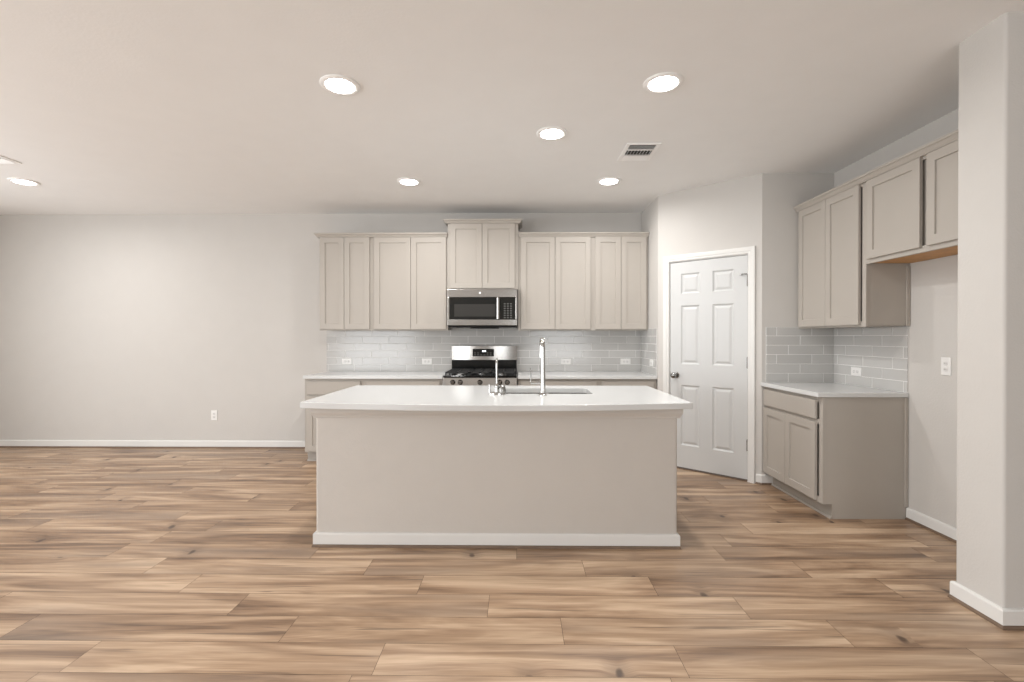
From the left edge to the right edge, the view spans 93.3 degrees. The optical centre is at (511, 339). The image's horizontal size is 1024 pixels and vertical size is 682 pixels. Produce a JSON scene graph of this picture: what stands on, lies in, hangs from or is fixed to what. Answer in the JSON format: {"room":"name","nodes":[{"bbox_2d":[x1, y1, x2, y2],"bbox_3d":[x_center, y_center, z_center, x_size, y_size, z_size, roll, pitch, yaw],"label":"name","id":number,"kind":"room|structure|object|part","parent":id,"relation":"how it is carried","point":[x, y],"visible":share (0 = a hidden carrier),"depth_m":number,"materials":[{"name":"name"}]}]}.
{"room":"kitchen","nodes":[
{"label":"kitchen","id":0,"kind":"room"},
{"bbox_2d":[0,213,640,440],"bbox_3d":[-2.361,-0.100,5.731,7.969,2.753,0.120,0,0,1],"label":"wall","id":1,"kind":"structure","parent":0,"point":[118,326],"depth_m":5.69,"materials":[{"name":"paint"}]},
{"bbox_2d":[0,440,304,446],"bbox_3d":[-4.187,1.221,5.695,4.078,0.071,0.013,0,0,1],"label":"baseboard","id":2,"kind":"structure","parent":1,"relation":"attached to","point":[151,443],"depth_m":5.69,"materials":[{"name":"white paint"}]},
{"bbox_2d":[0,446,304,448],"bbox_3d":[-4.187,1.265,5.692,4.078,0.017,0.019,0,0,1],"label":"trim","id":3,"kind":"structure","parent":1,"relation":"attached to","point":[0,446],"depth_m":5.69,"materials":[{"name":"wood"}]},
{"bbox_2d":[211,410,216,419],"bbox_3d":[-3.505,0.891,5.686,0.072,0.117,0.009,0,0,1],"label":"wall outlet","id":4,"kind":"object","parent":1,"relation":"attached to","point":[213,412],"visible":1,"depth_m":5.68,"materials":[{"name":"white plastic"}]},
{"bbox_2d":[320,237,372,330],"bbox_3d":[-1.836,-0.627,5.495,0.589,1.047,0.330,0,0,1],"label":"upper cabinet","id":5,"kind":"object","parent":1,"relation":"attached to","point":[346,264],"visible":0.98,"depth_m":5.34,"materials":[{"name":"paint"}]},
{"bbox_3d":[-1.990,-0.622,5.342,0.269,1.011,0.020,0,0,1],"label":"door","id":6,"kind":"part","parent":5,"relation":"part of","materials":[{"name":"paint"}]},
{"bbox_3d":[-1.712,-0.622,5.338,0.278,1.011,0.020,0,0,1],"label":"door","id":7,"kind":"part","parent":5,"relation":"part of","materials":[{"name":"paint"}]},
{"bbox_2d":[314,232,447,238],"bbox_3d":[-1.442,-1.153,5.473,1.469,0.046,0.355,0,0,1],"label":"crown molding","id":8,"kind":"structure","parent":5,"relation":"on","point":[404,234],"depth_m":5.31,"materials":[{"name":"paint"}]},
{"bbox_2d":[372,237,451,330],"bbox_3d":[-1.123,-0.627,5.485,0.836,1.047,0.330,0,0,1],"label":"upper cabinet","id":9,"kind":"object","parent":1,"relation":"attached to","point":[410,274],"visible":0.99,"depth_m":5.33,"materials":[{"name":"paint"}]},
{"bbox_3d":[-1.319,-0.622,5.333,0.404,1.011,0.020,0,0,1],"label":"door","id":10,"kind":"part","parent":9,"relation":"part of","materials":[{"name":"paint"}]},
{"bbox_3d":[-0.919,-0.622,5.328,0.388,1.011,0.020,0,0,1],"label":"door","id":11,"kind":"part","parent":9,"relation":"part of","materials":[{"name":"paint"}]},
{"bbox_2d":[448,223,517,290],"bbox_3d":[-0.318,-0.927,5.467,0.775,0.747,0.342,0,0,1],"label":"upper cabinet","id":12,"kind":"object","parent":1,"relation":"attached to","point":[482,255],"visible":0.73,"depth_m":5.30,"materials":[{"name":"paint"}]},
{"bbox_3d":[-0.503,-0.921,5.309,0.348,0.708,0.020,0,0,1],"label":"door","id":13,"kind":"part","parent":12,"relation":"part of","materials":[{"name":"paint"}]},
{"bbox_2d":[447,289,516,328],"bbox_3d":[-0.317,-0.337,5.402,0.756,0.428,0.458,0,0,1],"label":"microwave","id":14,"kind":"object","parent":12,"relation":"attached to","point":[466,308],"visible":1,"depth_m":5.21,"materials":[{"name":"metal"}]},
{"bbox_3d":[-0.399,-0.338,5.224,0.553,0.240,0.030,0,0,1],"label":"door glass","id":15,"kind":"part","parent":14,"relation":"part of","materials":[{"name":"black glass"}]},
{"bbox_3d":[-0.150,-0.338,5.186,0.040,0.236,0.032,0,0,1],"label":"handle","id":16,"kind":"part","parent":14,"relation":"part of","materials":[{"name":"metal"}]},
{"bbox_3d":[-0.043,-0.338,5.219,0.158,0.240,0.030,0,0,1],"label":"control panel","id":17,"kind":"part","parent":14,"relation":"part of","materials":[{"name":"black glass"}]},
{"bbox_2d":[443,218,521,229],"bbox_3d":[-0.318,-1.300,5.452,0.867,0.046,0.367,0,0,1],"label":"crown molding","id":18,"kind":"structure","parent":12,"relation":"on","point":[518,221],"depth_m":5.28,"materials":[{"name":"paint"}]},
{"bbox_3d":[-0.147,-0.921,5.304,0.356,0.708,0.020,0,0,1],"label":"door","id":19,"kind":"part","parent":12,"relation":"part of","materials":[{"name":"paint"}]},
{"bbox_2d":[327,326,640,370],"bbox_3d":[-0.336,0.102,5.641,3.675,0.532,0.007,0,0,1],"label":"tile backsplash","id":20,"kind":"structure","parent":1,"relation":"attached to","point":[588,350],"depth_m":5.64,"materials":[{"name":"tile"}]},
{"bbox_2d":[342,358,351,364],"bbox_3d":[-1.932,0.254,5.654,0.117,0.072,0.009,0,0,1],"label":"wall outlet","id":21,"kind":"object","parent":20,"relation":"attached to","point":[345,361],"visible":1,"depth_m":5.65,"materials":[{"name":"white plastic"}]},
{"bbox_2d":[422,358,431,364],"bbox_3d":[-0.993,0.254,5.642,0.117,0.072,0.009,0,0,1],"label":"wall outlet","id":22,"kind":"object","parent":20,"relation":"attached to","point":[425,361],"visible":1,"depth_m":5.64,"materials":[{"name":"white plastic"}]},
{"bbox_2d":[561,358,570,364],"bbox_3d":[0.628,0.254,5.621,0.117,0.072,0.009,0,0,1],"label":"wall outlet","id":23,"kind":"object","parent":20,"relation":"attached to","point":[564,361],"visible":1,"depth_m":5.62,"materials":[{"name":"white plastic"}]},
{"bbox_2d":[620,359,630,364],"bbox_3d":[1.319,0.254,5.612,0.117,0.072,0.009,0,0,1],"label":"wall outlet","id":24,"kind":"object","parent":20,"relation":"attached to","point":[622,361],"visible":1,"depth_m":5.61,"materials":[{"name":"white plastic"}]},
{"bbox_2d":[518,235,592,329],"bbox_3d":[0.482,-0.627,5.464,0.821,1.047,0.330,0,0,1],"label":"upper cabinet","id":25,"kind":"object","parent":1,"relation":"attached to","point":[555,274],"visible":1,"depth_m":5.31,"materials":[{"name":"paint"}]},
{"bbox_3d":[0.284,-0.622,5.312,0.373,1.011,0.020,0,0,1],"label":"door","id":26,"kind":"part","parent":25,"relation":"part of","materials":[{"name":"paint"}]},
{"bbox_3d":[0.668,-0.622,5.307,0.387,1.011,0.020,0,0,1],"label":"door","id":27,"kind":"part","parent":25,"relation":"part of","materials":[{"name":"paint"}]},
{"bbox_2d":[519,232,648,236],"bbox_3d":[0.783,-1.152,5.290,1.423,0.046,0.046,0,0,1],"label":"crown molding","id":28,"kind":"structure","parent":25,"relation":"on","point":[521,234],"depth_m":5.28,"materials":[{"name":"paint"}]},
{"bbox_2d":[593,237,647,329],"bbox_3d":[1.193,-0.627,5.455,0.600,1.047,0.330,0,0,1],"label":"upper cabinet","id":29,"kind":"object","parent":1,"relation":"attached to","point":[620,264],"visible":1,"depth_m":5.30,"materials":[{"name":"paint"}]},
{"bbox_3d":[1.053,-0.622,5.302,0.281,1.011,0.020,0,0,1],"label":"door","id":30,"kind":"part","parent":29,"relation":"part of","materials":[{"name":"paint"}]},
{"bbox_3d":[1.334,-0.622,5.298,0.273,1.011,0.020,0,0,1],"label":"door","id":31,"kind":"part","parent":29,"relation":"part of","materials":[{"name":"paint"}]},
{"bbox_2d":[0,0,1023,214],"bbox_3d":[-1.186,-1.505,1.079,10.500,0.100,9.440,0,0,1],"label":"ceiling","id":32,"kind":"structure","parent":0,"point":[113,107],"depth_m":2.93,"materials":[{"name":"paint"}]},
{"bbox_2d":[0,155,21,163],"bbox_3d":[-4.199,-1.460,3.838,0.258,0.016,0.356,0,0,1],"label":"recessed light","id":33,"kind":"object","parent":32,"relation":"in","point":[3,160],"visible":1,"depth_m":3.94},
{"bbox_2d":[7,177,40,185],"bbox_3d":[-4.532,-1.462,4.487,0.221,0.017,0.221,0,0,1],"label":"recessed light","id":34,"kind":"object","parent":32,"relation":"in","point":[21,181],"visible":1,"depth_m":4.46,"materials":[{"name":"white plastic"}]},
{"bbox_2d":[319,74,359,95],"bbox_3d":[-0.986,-1.454,2.771,0.221,0.017,0.221,0,0,1],"label":"recessed light","id":35,"kind":"object","parent":32,"relation":"in","point":[333,83],"visible":1,"depth_m":2.75,"materials":[{"name":"white plastic"}]},
{"bbox_2d":[397,177,420,185],"bbox_3d":[-0.956,-1.462,4.484,0.221,0.017,0.221,0,0,1],"label":"recessed light","id":36,"kind":"object","parent":32,"relation":"in","point":[407,181],"visible":1,"depth_m":4.46,"materials":[{"name":"white plastic"}]},
{"bbox_2d":[536,126,567,139],"bbox_3d":[0.283,-1.457,3.426,0.221,0.017,0.221,0,0,1],"label":"recessed light","id":37,"kind":"object","parent":32,"relation":"in","point":[551,132],"visible":1,"depth_m":3.40,"materials":[{"name":"white plastic"}]},
{"bbox_2d":[597,177,620,184],"bbox_3d":[0.897,-1.462,4.472,0.221,0.017,0.221,0,0,1],"label":"recessed light","id":38,"kind":"object","parent":32,"relation":"in","point":[607,180],"visible":1,"depth_m":4.44,"materials":[{"name":"white plastic"}]},
{"bbox_2d":[617,143,661,160],"bbox_3d":[0.987,-1.459,3.771,0.258,0.016,0.356,0,0,1],"label":"ceiling vent","id":39,"kind":"object","parent":32,"relation":"in","point":[631,151],"visible":1,"depth_m":3.76,"materials":[{"name":"white metal"}]},
{"bbox_2d":[643,72,683,93],"bbox_3d":[0.859,-1.454,2.747,0.221,0.017,0.221,0,0,1],"label":"recessed light","id":40,"kind":"object","parent":32,"relation":"in","point":[664,82],"visible":1,"depth_m":2.73,"materials":[{"name":"white plastic"}]},
{"bbox_2d":[0,448,1023,681],"bbox_3d":[-1.187,1.346,1.002,10.400,0.100,9.560,0,0,1],"label":"floor","id":41,"kind":"structure","parent":0,"point":[117,564],"depth_m":2.44,"materials":[{"name":"brown wood"}]},
{"bbox_2d":[305,379,362,460],"bbox_3d":[-1.846,0.840,5.337,0.613,0.871,0.660,0,0,1],"label":"base cabinet","id":42,"kind":"object","parent":41,"relation":"on","point":[314,388],"visible":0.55,"depth_m":5.01,"materials":[{"name":"paint"}]},
{"bbox_3d":[-1.850,0.875,5.017,0.561,0.567,0.020,0,0,1],"label":"door","id":43,"kind":"part","parent":42,"relation":"part of","materials":[{"name":"paint"}]},
{"bbox_3d":[-1.850,0.500,5.015,0.561,0.139,0.020,0,0,1],"label":"drawer","id":44,"kind":"part","parent":42,"relation":"part of","materials":[{"name":"paint"}]},
{"bbox_2d":[303,371,447,378],"bbox_3d":[-1.436,0.386,5.323,1.448,0.032,0.672,0,0,1],"label":"countertop","id":45,"kind":"structure","parent":42,"relation":"on","point":[329,374],"depth_m":5.03,"materials":[{"name":"white stone"}]},
{"bbox_2d":[363,379,442,384],"bbox_3d":[-1.127,0.840,5.327,0.825,0.871,0.660,0,0,1],"label":"base cabinet","id":46,"kind":"object","parent":41,"relation":"on","point":[365,381],"visible":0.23,"depth_m":5.00,"materials":[{"name":"paint"}]},
{"bbox_3d":[-1.127,0.500,5.006,0.761,0.139,0.020,0,0,1],"label":"drawer","id":47,"kind":"part","parent":46,"relation":"part of","materials":[{"name":"paint"}]},
{"bbox_2d":[443,346,516,385],"bbox_3d":[-0.325,0.673,5.264,0.764,1.205,0.745,0,0,1],"label":"gas range","id":48,"kind":"object","parent":41,"relation":"on","point":[471,365],"visible":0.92,"depth_m":5.54,"materials":[{"name":"metal"}]},
{"bbox_2d":[443,372,516,376],"bbox_3d":[-0.325,0.373,5.269,0.756,0.012,0.624,0,0,1],"label":"cooktop","id":49,"kind":"object","parent":48,"relation":"in","point":[469,374],"depth_m":4.99,"materials":[{"name":"black metal"}]},
{"bbox_3d":[-0.329,0.437,4.971,0.764,0.110,0.042,0,0,1],"label":"control panel","id":50,"kind":"part","parent":48,"relation":"part of","materials":[{"name":"metal"}]},
{"bbox_3d":[-0.321,0.151,5.590,0.756,0.164,0.090,0,0,1],"label":"backguard panel","id":51,"kind":"part","parent":48,"relation":"part of","materials":[{"name":"metal"}]},
{"bbox_2d":[310,393,682,549],"bbox_3d":[-0.095,0.851,3.454,2.296,0.867,0.968,0,0,1],"label":"kitchen island","id":52,"kind":"object","parent":41,"relation":"on","point":[386,478],"visible":0.82,"depth_m":2.99,"materials":[{"name":"paint"}]},
{"bbox_2d":[300,385,692,410],"bbox_3d":[-0.096,0.398,3.401,2.392,0.037,1.155,0,0,1],"label":"island countertop","id":53,"kind":"structure","parent":52,"relation":"on","point":[358,397],"depth_m":3.08,"materials":[{"name":"white stone"}]},
{"bbox_2d":[488,358,505,394],"bbox_3d":[-0.099,0.253,3.349,0.100,0.252,0.092,0,0,41],"label":"water tap","id":54,"kind":"object","parent":53,"relation":"on","point":[498,390],"visible":1,"depth_m":3.34,"materials":[{"name":"silver metal"}]},
{"bbox_2d":[488,384,498,392],"bbox_3d":[-0.126,0.335,3.349,0.074,0.063,0.034,0,0,1],"label":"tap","id":55,"kind":"object","parent":54,"relation":"on","point":[496,390],"depth_m":3.34,"materials":[{"name":"silver metal"}]},
{"bbox_3d":[-0.106,0.218,3.377,0.015,0.182,0.074,0,0,1],"label":"spout","id":56,"kind":"part","parent":54,"relation":"part of","materials":[{"name":"silver metal"}]},
{"bbox_3d":[-0.102,0.371,3.348,0.116,0.018,0.048,0,0,1],"label":"plate","id":57,"kind":"part","parent":54,"relation":"part of","materials":[{"name":"silver metal"}]},
{"bbox_2d":[530,338,546,395],"bbox_3d":[0.182,0.182,3.398,0.115,0.394,0.252,0,0,1],"label":"kitchen faucet","id":58,"kind":"object","parent":53,"relation":"on","point":[542,382],"visible":1,"depth_m":3.29,"materials":[{"name":"silver metal"}]},
{"bbox_2d":[506,393,586,393],"bbox_3d":[0.248,0.512,3.586,0.672,0.192,0.397,0,0,1],"label":"sink","id":59,"kind":"object","parent":53,"relation":"in","point":[506,393],"visible":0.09,"depth_m":3.77,"materials":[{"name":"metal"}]},
{"bbox_2d":[506,393,539,393],"bbox_3d":[0.069,0.512,3.588,0.313,0.192,0.397,0,0,1],"label":"basin","id":60,"kind":"object","parent":59,"relation":"in","point":[506,393],"depth_m":3.77,"materials":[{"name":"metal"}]},
{"bbox_2d":[547,393,586,393],"bbox_3d":[0.426,0.512,3.584,0.315,0.192,0.397,0,0,1],"label":"basin","id":61,"kind":"object","parent":59,"relation":"in","point":[547,393],"depth_m":3.77,"materials":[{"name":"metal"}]},
{"bbox_3d":[-0.096,0.451,3.421,2.296,0.062,0.906,0,0,1],"label":"cove moulding","id":62,"kind":"part","parent":52,"relation":"part of","materials":[{"name":"paint"}]},
{"bbox_3d":[-0.095,1.276,3.428,2.282,0.017,0.899,0,0,1],"label":"shoe moulding","id":63,"kind":"part","parent":52,"relation":"part of","materials":[{"name":"wood"}]},
{"bbox_2d":[518,379,599,385],"bbox_3d":[0.488,0.840,5.306,0.845,0.871,0.660,0,0,1],"label":"base cabinet","id":64,"kind":"object","parent":41,"relation":"on","point":[521,382],"visible":0.22,"depth_m":4.98,"materials":[{"name":"paint"}]},
{"bbox_3d":[0.480,0.500,4.984,0.786,0.139,0.020,0,0,1],"label":"drawer","id":65,"kind":"part","parent":64,"relation":"part of","materials":[{"name":"paint"}]},
{"bbox_2d":[518,371,657,378],"bbox_3d":[0.780,0.386,5.294,1.433,0.032,0.672,0,0,1],"label":"countertop","id":66,"kind":"structure","parent":64,"relation":"on","point":[521,374],"depth_m":5.03,"materials":[{"name":"white stone"}]},
{"bbox_2d":[600,379,655,388],"bbox_3d":[1.202,0.840,5.297,0.583,0.871,0.660,0,0,1],"label":"base cabinet","id":67,"kind":"object","parent":41,"relation":"on","point":[603,382],"visible":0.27,"depth_m":4.97,"materials":[{"name":"paint"}]},
{"bbox_3d":[1.197,0.500,4.975,0.530,0.139,0.020,0,0,1],"label":"drawer","id":68,"kind":"part","parent":67,"relation":"part of","materials":[{"name":"paint"}]},
{"bbox_2d":[763,387,908,518],"bbox_3d":[2.521,0.847,3.860,0.623,0.871,0.822,0,0,1],"label":"base cabinet","id":69,"kind":"object","parent":41,"relation":"on","point":[839,457],"visible":0.9,"depth_m":3.46,"materials":[{"name":"paint"}]},
{"bbox_3d":[2.223,0.880,4.089,0.020,0.567,0.344,0,0,1],"label":"door","id":70,"kind":"part","parent":69,"relation":"part of","materials":[{"name":"paint"}]},
{"bbox_3d":[2.220,0.505,3.891,0.020,0.139,0.740,0,0,1],"label":"drawer","id":71,"kind":"part","parent":69,"relation":"part of","materials":[{"name":"paint"}]},
{"bbox_3d":[2.239,0.794,3.867,0.019,0.766,0.814,0,0,1],"label":"frame","id":72,"kind":"part","parent":69,"relation":"part of","materials":[{"name":"paint"}]},
{"bbox_3d":[2.218,0.881,3.718,0.020,0.567,0.390,0,0,1],"label":"door","id":73,"kind":"part","parent":69,"relation":"part of","materials":[{"name":"paint"}]},
{"bbox_2d":[760,382,908,396],"bbox_3d":[2.511,0.393,3.857,0.643,0.032,0.824,0,0,1],"label":"countertop","id":74,"kind":"structure","parent":69,"relation":"on","point":[816,389],"depth_m":3.67,"materials":[{"name":"white stone"}]},
{"bbox_2d":[641,196,657,389],"bbox_3d":[1.558,-0.098,5.280,0.120,2.753,0.678,0,0,1],"label":"wall","id":75,"kind":"structure","parent":0,"point":[649,216],"depth_m":5.15,"materials":[{"name":"paint"}]},
{"bbox_2d":[641,328,656,375],"bbox_3d":[1.494,0.125,5.293,0.007,0.490,0.640,0,0,1],"label":"tile backsplash","id":76,"kind":"structure","parent":75,"relation":"attached to","point":[648,337],"depth_m":5.23,"materials":[{"name":"tile"}]},
{"bbox_2d":[658,173,761,481],"bbox_3d":[1.892,-0.095,4.651,0.980,2.753,0.120,0,0,43],"label":"wall","id":77,"kind":"structure","parent":0,"point":[726,214],"depth_m":4.54,"materials":[{"name":"paint"}]},
{"bbox_2d":[663,246,755,482],"bbox_3d":[1.869,0.221,4.621,0.868,2.119,0.196,0,0,43],"label":"door","id":78,"kind":"structure","parent":77,"relation":"in","point":[709,298],"depth_m":4.57,"materials":[{"name":"white paint"}]},
{"bbox_3d":[1.609,0.351,4.787,0.062,0.062,0.083,0,0,43],"label":"knob","id":79,"kind":"part","parent":78,"relation":"part of","materials":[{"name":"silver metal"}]},
{"bbox_2d":[756,474,761,482],"bbox_3d":[2.190,1.228,4.287,0.051,0.071,0.013,0,0,43],"label":"baseboard","id":80,"kind":"structure","parent":77,"relation":"attached to","point":[758,476],"depth_m":4.28,"materials":[{"name":"white paint"}]},
{"bbox_2d":[761,173,833,473],"bbox_3d":[2.515,-0.093,4.328,0.651,2.753,0.120,0,0,1],"label":"wall","id":81,"kind":"structure","parent":0,"point":[781,192],"depth_m":4.27,"materials":[{"name":"paint"}]},
{"bbox_2d":[761,474,772,482],"bbox_3d":[2.260,1.228,4.271,0.113,0.071,0.013,0,0,1],"label":"baseboard","id":82,"kind":"structure","parent":81,"relation":"attached to","point":[766,478],"depth_m":4.26,"materials":[{"name":"white paint"}]},
{"bbox_2d":[766,327,833,381],"bbox_3d":[2.542,0.132,4.264,0.595,0.486,0.007,0,0,1],"label":"tile backsplash","id":83,"kind":"structure","parent":81,"relation":"attached to","point":[793,354],"depth_m":4.26,"materials":[{"name":"tile"}]},
{"bbox_2d":[834,109,957,527],"bbox_3d":[2.888,-0.089,3.317,0.120,2.753,2.133,0,0,1],"label":"wall","id":84,"kind":"structure","parent":0,"point":[933,328],"depth_m":3.26,"materials":[{"name":"paint"}]},
{"bbox_2d":[798,182,910,328],"bbox_3d":[2.668,-0.619,3.844,0.330,1.047,0.835,0,0,1],"label":"upper cabinet","id":85,"kind":"object","parent":84,"relation":"attached to","point":[837,288],"visible":0.77,"depth_m":3.65,"materials":[{"name":"paint"}]},
{"bbox_3d":[2.515,-0.616,4.050,0.020,1.011,0.368,0,0,1],"label":"door","id":86,"kind":"part","parent":85,"relation":"part of","materials":[{"name":"paint"}]},
{"bbox_3d":[2.532,-0.619,3.849,0.019,1.047,0.829,0,0,1],"label":"frame","id":87,"kind":"part","parent":85,"relation":"part of","materials":[{"name":"paint"}]},
{"bbox_3d":[2.510,-0.615,3.674,0.020,1.011,0.375,0,0,1],"label":"door","id":88,"kind":"part","parent":85,"relation":"part of","materials":[{"name":"paint"}]},
{"bbox_3d":[2.685,-0.103,3.849,0.286,0.008,0.805,0,0,1],"label":"panel","id":89,"kind":"part","parent":85,"relation":"part of","materials":[{"name":"paint"}]},
{"bbox_2d":[834,327,907,392],"bbox_3d":[2.830,0.141,3.852,0.007,0.472,0.808,0,0,1],"label":"tile backsplash","id":90,"kind":"structure","parent":84,"relation":"attached to","point":[881,353],"depth_m":3.79,"materials":[{"name":"tile"}]},
{"bbox_2d":[851,367,861,376],"bbox_3d":[2.823,0.262,3.967,0.009,0.072,0.117,0,0,1],"label":"wall outlet","id":91,"kind":"object","parent":90,"relation":"attached to","point":[855,371],"visible":1,"depth_m":3.96,"materials":[{"name":"white plastic"}]},
{"bbox_2d":[866,140,957,263],"bbox_3d":[2.655,-0.837,2.913,0.330,0.603,1.038,0,0,1],"label":"upper cabinet","id":92,"kind":"object","parent":84,"relation":"attached to","point":[912,207],"visible":0.44,"depth_m":3.01,"materials":[{"name":"paint"}]},
{"bbox_2d":[794,129,957,211],"bbox_3d":[2.493,-1.143,3.327,0.046,0.046,1.867,0,0,1],"label":"crown molding","id":93,"kind":"structure","parent":92,"relation":"on","point":[922,151],"depth_m":3.21,"materials":[{"name":"paint"}]},
{"bbox_3d":[2.504,-0.842,3.181,0.020,0.551,0.452,0,0,1],"label":"door","id":94,"kind":"part","parent":92,"relation":"part of","materials":[{"name":"paint"}]},
{"bbox_3d":[2.673,-0.543,2.914,0.286,0.008,1.014,0,0,1],"label":"panel","id":95,"kind":"part","parent":92,"relation":"part of","materials":[{"name":"brown wood"}]},
{"bbox_3d":[2.497,-0.840,2.672,0.020,0.551,0.465,0,0,1],"label":"door","id":96,"kind":"part","parent":92,"relation":"part of","materials":[{"name":"paint"}]},
{"bbox_2d":[905,507,956,543],"bbox_3d":[2.816,1.234,2.925,0.013,0.071,1.056,0,0,1],"label":"baseboard","id":97,"kind":"structure","parent":84,"relation":"attached to","point":[914,515],"depth_m":3.23,"materials":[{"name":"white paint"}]},
{"bbox_2d":[941,357,950,375],"bbox_3d":[2.821,0.173,3.142,0.009,0.117,0.072,0,0,1],"label":"wall outlet","id":98,"kind":"object","parent":84,"relation":"attached to","point":[945,362],"visible":1,"depth_m":3.14,"materials":[{"name":"white plastic"}]},
{"bbox_2d":[956,12,1023,607],"bbox_3d":[3.116,-0.084,2.267,1.828,2.753,0.240,0,0,1],"label":"wall","id":99,"kind":"structure","parent":0,"point":[990,340],"depth_m":2.21,"materials":[{"name":"paint"}]},
{"bbox_2d":[947,581,1002,629],"bbox_3d":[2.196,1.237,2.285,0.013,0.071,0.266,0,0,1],"label":"baseboard","id":100,"kind":"structure","parent":99,"relation":"attached to","point":[983,605],"depth_m":2.27,"materials":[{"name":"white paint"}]},
{"bbox_2d":[1003,608,1023,625],"bbox_3d":[3.058,1.238,2.147,1.741,0.071,0.013,0,0,1],"label":"baseboard","id":101,"kind":"structure","parent":99,"relation":"attached to","point":[1011,616],"depth_m":2.15,"materials":[{"name":"white paint"}]},
{"bbox_2d":[1003,626,1023,629],"bbox_3d":[3.055,1.282,2.145,1.747,0.017,0.019,0,0,1],"label":"trim","id":102,"kind":"structure","parent":99,"relation":"attached to","point":[1004,627],"depth_m":2.15,"materials":[{"name":"brown wood"}]}
]}

